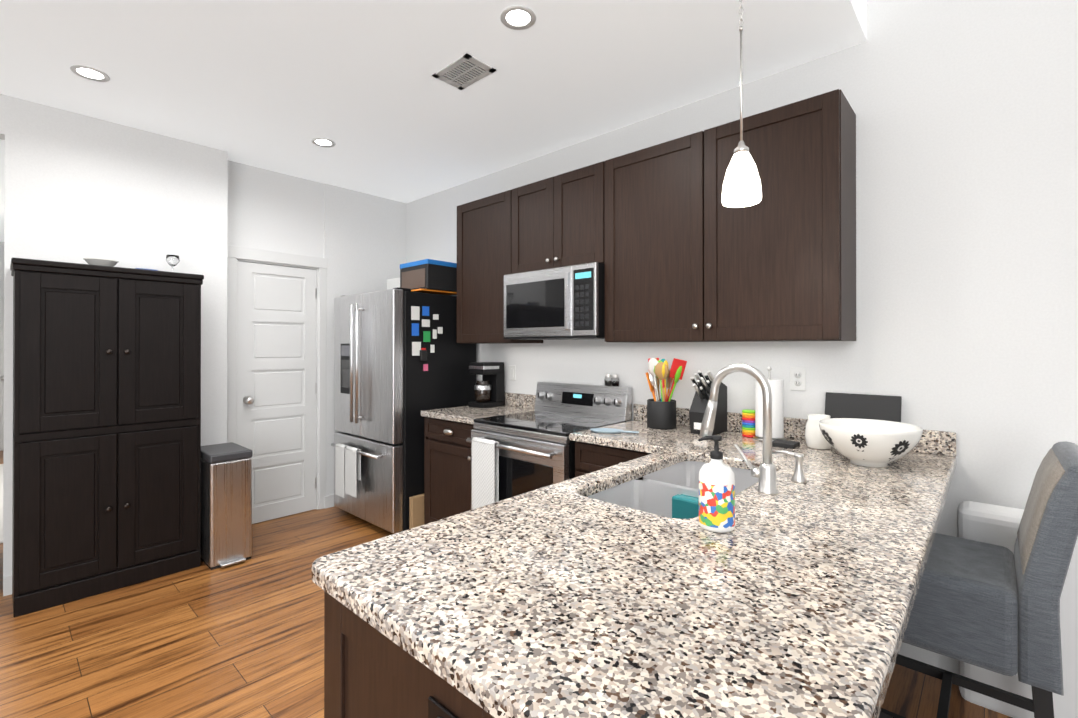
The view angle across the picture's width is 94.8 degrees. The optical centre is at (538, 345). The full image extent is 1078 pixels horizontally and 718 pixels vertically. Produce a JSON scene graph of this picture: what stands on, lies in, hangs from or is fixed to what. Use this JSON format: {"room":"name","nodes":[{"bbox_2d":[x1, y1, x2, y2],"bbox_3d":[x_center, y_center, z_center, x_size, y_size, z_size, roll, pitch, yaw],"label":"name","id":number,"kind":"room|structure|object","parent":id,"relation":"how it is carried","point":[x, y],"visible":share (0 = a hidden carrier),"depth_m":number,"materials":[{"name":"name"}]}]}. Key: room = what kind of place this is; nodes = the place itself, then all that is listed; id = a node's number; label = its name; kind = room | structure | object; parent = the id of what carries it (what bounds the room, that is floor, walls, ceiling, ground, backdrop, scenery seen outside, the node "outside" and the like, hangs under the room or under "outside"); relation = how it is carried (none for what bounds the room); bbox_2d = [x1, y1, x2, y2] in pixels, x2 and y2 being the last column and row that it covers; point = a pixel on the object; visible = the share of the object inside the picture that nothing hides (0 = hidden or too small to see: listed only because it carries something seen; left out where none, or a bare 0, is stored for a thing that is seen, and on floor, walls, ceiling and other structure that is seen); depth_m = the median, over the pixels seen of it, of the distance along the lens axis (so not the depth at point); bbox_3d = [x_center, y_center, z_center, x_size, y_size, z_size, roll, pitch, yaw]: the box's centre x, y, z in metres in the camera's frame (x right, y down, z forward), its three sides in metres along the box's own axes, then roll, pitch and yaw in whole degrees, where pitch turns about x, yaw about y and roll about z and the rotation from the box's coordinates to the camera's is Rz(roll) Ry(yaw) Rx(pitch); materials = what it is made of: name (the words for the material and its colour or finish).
{"room":"kitchen","nodes":[
{"label":"kitchen","id":0,"kind":"room"},
{"bbox_2d":[8,232,19,451],"bbox_3d":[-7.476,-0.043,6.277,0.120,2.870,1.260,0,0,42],"label":"wall","id":1,"kind":"structure","parent":0,"point":[13,240],"depth_m":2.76,"materials":[{"name":"paint"}]},
{"bbox_2d":[0,297,3,450],"bbox_3d":[-7.317,0.373,6.278,0.100,2.030,0.862,0,0,42],"label":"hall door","id":2,"kind":"structure","parent":1,"relation":"in","point":[1,373],"depth_m":6.55,"materials":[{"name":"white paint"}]},
{"bbox_2d":[20,105,83,263],"bbox_3d":[-4.913,-0.047,4.885,5.780,2.870,0.150,0,0,42],"label":"wall","id":3,"kind":"structure","parent":0,"point":[52,226],"depth_m":2.90,"materials":[{"name":"paint"}]},
{"bbox_2d":[0,94,231,576],"bbox_3d":[-2.999,-0.054,2.784,0.120,2.870,2.156,0,0,42],"label":"wall","id":4,"kind":"structure","parent":0,"point":[149,197],"depth_m":3.26,"materials":[{"name":"paint"}]},
{"bbox_2d":[3,576,11,595],"bbox_3d":[-2.587,1.332,3.131,0.014,0.100,1.083,0,0,42],"label":"baseboard","id":5,"kind":"structure","parent":4,"relation":"attached to","point":[7,580],"depth_m":2.74,"materials":[{"name":"white paint"}]},
{"bbox_2d":[232,161,407,495],"bbox_3d":[-1.901,-0.050,4.220,0.160,2.870,1.683,0,0,42],"label":"wall","id":6,"kind":"structure","parent":0,"point":[363,237],"depth_m":4.25,"materials":[{"name":"paint"}]},
{"bbox_2d":[238,261,316,523],"bbox_3d":[-2.067,0.370,3.961,0.105,2.018,0.593,0,0,42],"label":"pantry door","id":7,"kind":"structure","parent":6,"relation":"in","point":[277,333],"depth_m":3.97,"materials":[{"name":"white paint"}]},
{"bbox_2d":[227,245,327,509],"bbox_3d":[-2.114,0.319,4.002,0.140,2.132,0.763,0,0,42],"label":"door frame","id":8,"kind":"structure","parent":6,"relation":"attached to","point":[235,254],"depth_m":3.97,"materials":[{"name":"white paint"}]},
{"bbox_2d":[324,494,333,508],"bbox_3d":[-1.563,1.336,4.497,0.014,0.100,0.770,0,0,42],"label":"baseboard","id":9,"kind":"structure","parent":6,"relation":"attached to","point":[328,500],"depth_m":4.24,"materials":[{"name":"white paint"}]},
{"bbox_2d":[0,0,866,241],"bbox_3d":[-2.846,-1.843,1.581,13.500,0.900,7.120,0,0,42],"label":"ceiling","id":10,"kind":"structure","parent":0,"point":[276,85],"depth_m":2.49,"materials":[{"name":"white paint"}]},
{"bbox_2d":[70,65,109,81],"bbox_3d":[-2.289,-1.386,2.528,0.154,0.007,0.154,0,0,42],"label":"recessed light","id":11,"kind":"object","parent":10,"relation":"in","point":[89,73],"visible":0.98,"depth_m":2.53,"materials":[{"name":"white paint"}]},
{"bbox_2d":[311,138,335,147],"bbox_3d":[-1.470,-1.383,3.381,0.154,0.007,0.154,0,0,42],"label":"recessed light","id":12,"kind":"object","parent":10,"relation":"in","point":[324,142],"visible":1,"depth_m":3.38,"materials":[{"name":"white paint"}]},
{"bbox_2d":[432,54,495,89],"bbox_3d":[-0.382,-1.387,2.522,0.280,0.006,0.190,0,0,42],"label":"ceiling vent","id":13,"kind":"object","parent":10,"relation":"in","point":[464,71],"visible":1,"depth_m":2.51,"materials":[{"name":"grey metal"}]},
{"bbox_2d":[500,5,535,29],"bbox_3d":[-0.088,-1.388,2.101,0.154,0.007,0.154,0,0,42],"label":"recessed light","id":14,"kind":"object","parent":10,"relation":"in","point":[517,17],"visible":1,"depth_m":2.10,"materials":[{"name":"white paint"}]},
{"bbox_2d":[722,0,761,206],"bbox_3d":[0.669,-0.933,1.640,0.124,0.920,0.124,0,0,42],"label":"pendant light","id":15,"kind":"object","parent":10,"relation":"hanging from","point":[742,185],"visible":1,"depth_m":1.61,"materials":[{"name":"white glass"}]},
{"bbox_2d":[0,451,1011,717],"bbox_3d":[-3.215,1.428,1.908,14.500,0.100,7.120,0,0,42],"label":"floor","id":16,"kind":"structure","parent":0,"point":[244,639],"depth_m":2.27,"materials":[{"name":"brown wood"}]},
{"bbox_2d":[0,464,2,542],"bbox_3d":[-5.308,1.379,4.286,3.400,0.011,1.000,0,0,42],"label":"rug","id":17,"kind":"object","parent":16,"relation":"on","point":[1,503],"depth_m":4.31,"materials":[{"name":"white fabric"}]},
{"bbox_2d":[10,258,203,617],"bbox_3d":[-2.511,0.469,2.921,0.390,1.825,0.828,0,0,42],"label":"pantry cabinet","id":18,"kind":"object","parent":16,"relation":"on","point":[106,428],"visible":1,"depth_m":2.76,"materials":[{"name":"black wood"}]},
{"bbox_2d":[83,258,118,266],"bbox_3d":[-2.572,-0.472,2.912,0.160,0.055,0.160,0,0,42],"label":"bowl","id":19,"kind":"object","parent":18,"relation":"on","point":[101,262],"visible":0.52,"depth_m":2.86,"materials":[{"name":"white ceramic"}]},
{"bbox_2d":[166,255,179,271],"bbox_3d":[-2.357,-0.511,3.190,0.072,0.135,0.071,0,0,42],"label":"glass","id":20,"kind":"object","parent":18,"relation":"on","point":[173,261],"visible":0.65,"depth_m":3.17,"materials":[{"name":"clear"}]},
{"bbox_2d":[200,442,252,569],"bbox_3d":[-2.069,1.030,3.250,0.442,0.705,0.239,0,0,42],"label":"trash can","id":21,"kind":"object","parent":16,"relation":"on","point":[226,509],"visible":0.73,"depth_m":3.13,"materials":[{"name":"silver metal"}]},
{"bbox_2d":[331,287,475,533],"bbox_3d":[-1.121,0.486,4.040,0.948,1.798,0.842,0,0,42],"label":"refrigerator","id":22,"kind":"object","parent":16,"relation":"on","point":[403,358],"visible":0.88,"depth_m":3.69,"materials":[{"name":"silver metal"}]},
{"bbox_2d":[387,277,399,289],"bbox_3d":[-1.128,-0.563,4.370,0.340,0.300,0.280,0,0,42],"label":"box","id":23,"kind":"object","parent":22,"relation":"on","point":[393,283],"visible":0.04,"depth_m":4.30,"materials":[{"name":"white plastic"}]},
{"bbox_2d":[400,259,456,294],"bbox_3d":[-0.887,-0.533,3.994,0.442,0.238,0.412,0,0,42],"label":"bin","id":24,"kind":"object","parent":22,"relation":"on","point":[430,276],"visible":0.71,"depth_m":3.83,"materials":[{"name":"black plastic"}]},
{"bbox_2d":[409,494,423,528],"bbox_3d":[-0.780,1.233,3.672,0.043,0.299,0.390,0,0,42],"label":"cardboard","id":25,"kind":"object","parent":16,"relation":"on","point":[416,510],"visible":0.21,"depth_m":3.54,"materials":[{"name":"beige cardboard"}]},
{"bbox_2d":[466,381,631,509],"bbox_3d":[0.050,0.819,3.053,0.754,1.125,0.739,0,0,42],"label":"stove","id":26,"kind":"object","parent":16,"relation":"on","point":[514,454],"visible":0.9,"depth_m":2.90,"materials":[{"name":"silver metal"}]},
{"bbox_2d":[605,374,618,385],"bbox_3d":[0.461,0.219,3.142,0.101,0.073,0.046,0,0,42],"label":"shakers","id":27,"kind":"object","parent":26,"relation":"on","point":[612,381],"visible":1,"depth_m":3.14,"materials":[{"name":"silver glass"}]},
{"bbox_2d":[312,364,956,717],"bbox_3d":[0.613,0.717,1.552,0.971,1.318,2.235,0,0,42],"label":"countertop","id":28,"kind":"structure","parent":16,"relation":"on","point":[613,578],"depth_m":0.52,"materials":[{"name":"multicoloured stone"}]},
{"bbox_2d":[468,362,504,407],"bbox_3d":[-0.400,0.296,3.785,0.172,0.335,0.225,0,0,42],"label":"coffee maker","id":29,"kind":"object","parent":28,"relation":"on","point":[489,389],"visible":1,"depth_m":3.74,"materials":[{"name":"black plastic"}]},
{"bbox_2d":[590,428,638,433],"bbox_3d":[0.392,0.452,2.610,0.242,0.014,0.140,0,0,42],"label":"spoon rest","id":30,"kind":"object","parent":28,"relation":"on","point":[607,430],"visible":1,"depth_m":2.60,"materials":[{"name":"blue ceramic"}]},
{"bbox_2d":[646,358,686,429],"bbox_3d":[0.699,0.264,2.788,0.236,0.391,0.204,0,0,42],"label":"utensil crock","id":31,"kind":"object","parent":28,"relation":"on","point":[661,413],"visible":1,"depth_m":2.74,"materials":[{"name":"black ceramic"}]},
{"bbox_2d":[588,461,758,518],"bbox_3d":[0.513,0.599,1.716,0.450,0.210,0.870,0,0,42],"label":"sink","id":32,"kind":"object","parent":28,"relation":"in","point":[670,489],"depth_m":1.81,"materials":[{"name":"silver metal"}]},
{"bbox_2d":[689,370,726,434],"bbox_3d":[0.883,0.294,2.610,0.120,0.331,0.250,0,0,42],"label":"knife block","id":33,"kind":"object","parent":28,"relation":"on","point":[702,387],"visible":0.83,"depth_m":2.58,"materials":[{"name":"black wood"}]},
{"bbox_2d":[698,435,734,532],"bbox_3d":[0.446,0.340,1.243,0.086,0.229,0.086,0,0,42],"label":"lotion bottle","id":34,"kind":"object","parent":28,"relation":"on","point":[716,494],"visible":1,"depth_m":1.21,"materials":[{"name":"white plastic"}]},
{"bbox_2d":[742,409,755,437],"bbox_3d":[1.060,0.392,2.498,0.068,0.133,0.067,0,0,42],"label":"stack","id":35,"kind":"object","parent":28,"relation":"on","point":[748,423],"visible":0.92,"depth_m":2.47,"materials":[{"name":"multicoloured plastic"}]},
{"bbox_2d":[700,364,806,494],"bbox_3d":[0.720,0.258,1.670,0.282,0.398,0.250,0,0,42],"label":"faucet","id":36,"kind":"object","parent":28,"relation":"on","point":[769,483],"depth_m":1.57,"materials":[{"name":"silver metal"}]},
{"bbox_2d":[753,367,786,440],"bbox_3d":[1.127,0.281,2.424,0.150,0.356,0.150,0,0,42],"label":"paper towel holder","id":37,"kind":"object","parent":28,"relation":"on","point":[777,387],"visible":0.71,"depth_m":2.38,"materials":[{"name":"white paper"}]},
{"bbox_2d":[772,439,799,448],"bbox_3d":[1.123,0.449,2.264,0.100,0.018,0.100,0,0,42],"label":"coasters","id":38,"kind":"object","parent":28,"relation":"on","point":[785,443],"visible":0.83,"depth_m":2.24,"materials":[{"name":"black"}]},
{"bbox_2d":[805,414,831,449],"bbox_3d":[1.272,0.385,2.208,0.157,0.145,0.112,0,0,42],"label":"pitcher","id":39,"kind":"object","parent":28,"relation":"on","point":[815,438],"visible":0.75,"depth_m":2.19,"materials":[{"name":"white ceramic"}]},
{"bbox_2d":[825,392,901,421],"bbox_3d":[1.444,0.338,2.222,0.290,0.236,0.065,0,0,42],"label":"slate board","id":40,"kind":"object","parent":28,"relation":"on","point":[864,406],"visible":0.42,"depth_m":2.22,"materials":[{"name":"grey stone"}]},
{"bbox_2d":[819,418,922,466],"bbox_3d":[1.276,0.381,1.920,0.336,0.152,0.336,0,0,42],"label":"flower bowl","id":41,"kind":"object","parent":28,"relation":"on","point":[871,443],"visible":1,"depth_m":1.83,"materials":[{"name":"white ceramic"}]},
{"bbox_2d":[879,441,1077,717],"bbox_3d":[1.386,0.846,1.655,0.618,1.062,0.460,0,0,42],"label":"stool","id":42,"kind":"object","parent":16,"relation":"on","point":[992,607],"visible":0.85,"depth_m":1.44,"materials":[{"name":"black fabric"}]},
{"bbox_2d":[957,501,1077,717],"bbox_3d":[1.845,0.992,1.747,0.560,0.797,0.237,0,0,42],"label":"cushion","id":43,"kind":"object","parent":16,"relation":"on","point":[989,523],"visible":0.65,"depth_m":1.78,"materials":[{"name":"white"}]},
{"bbox_2d":[408,0,1077,673],"bbox_3d":[1.576,-0.446,2.272,7.920,3.650,0.120,0,0,42],"label":"wall","id":44,"kind":"structure","parent":0,"point":[966,220],"depth_m":2.09,"materials":[{"name":"paint"}]},
{"bbox_2d":[457,188,542,343],"bbox_3d":[-0.274,-0.539,3.658,0.661,1.044,0.328,0,0,42],"label":"upper cabinet","id":45,"kind":"object","parent":44,"relation":"attached to","point":[487,226],"depth_m":3.55,"materials":[{"name":"brown wood"}]},
{"bbox_2d":[509,365,515,379],"bbox_3d":[-0.205,0.209,3.813,0.072,0.116,0.008,0,0,42],"label":"electrical outlet","id":46,"kind":"object","parent":44,"relation":"attached to","point":[512,372],"visible":1,"depth_m":3.81,"materials":[{"name":"white plastic"}]},
{"bbox_2d":[517,161,604,272],"bbox_3d":[0.202,-0.768,3.224,0.761,0.588,0.328,0,0,42],"label":"upper cabinet","id":47,"kind":"object","parent":44,"relation":"attached to","point":[561,218],"depth_m":3.06,"materials":[{"name":"brown wood"}]},
{"bbox_2d":[503,262,604,339],"bbox_3d":[0.170,-0.256,3.187,0.756,0.428,0.421,0,0,42],"label":"microwave","id":48,"kind":"object","parent":47,"relation":"attached to","point":[564,303],"visible":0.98,"depth_m":2.99,"materials":[{"name":"silver metal"}]},
{"bbox_2d":[605,89,855,342],"bbox_3d":[0.894,-0.543,2.589,1.247,1.044,0.328,0,0,42],"label":"upper cabinet","id":49,"kind":"object","parent":44,"relation":"attached to","point":[672,242],"depth_m":2.33,"materials":[{"name":"brown wood"}]},
{"bbox_2d":[790,367,805,390],"bbox_3d":[1.281,0.165,2.452,0.072,0.116,0.009,0,0,42],"label":"electrical outlet","id":50,"kind":"object","parent":44,"relation":"attached to","point":[798,378],"visible":1,"depth_m":2.45,"materials":[{"name":"white plastic"}]}
]}

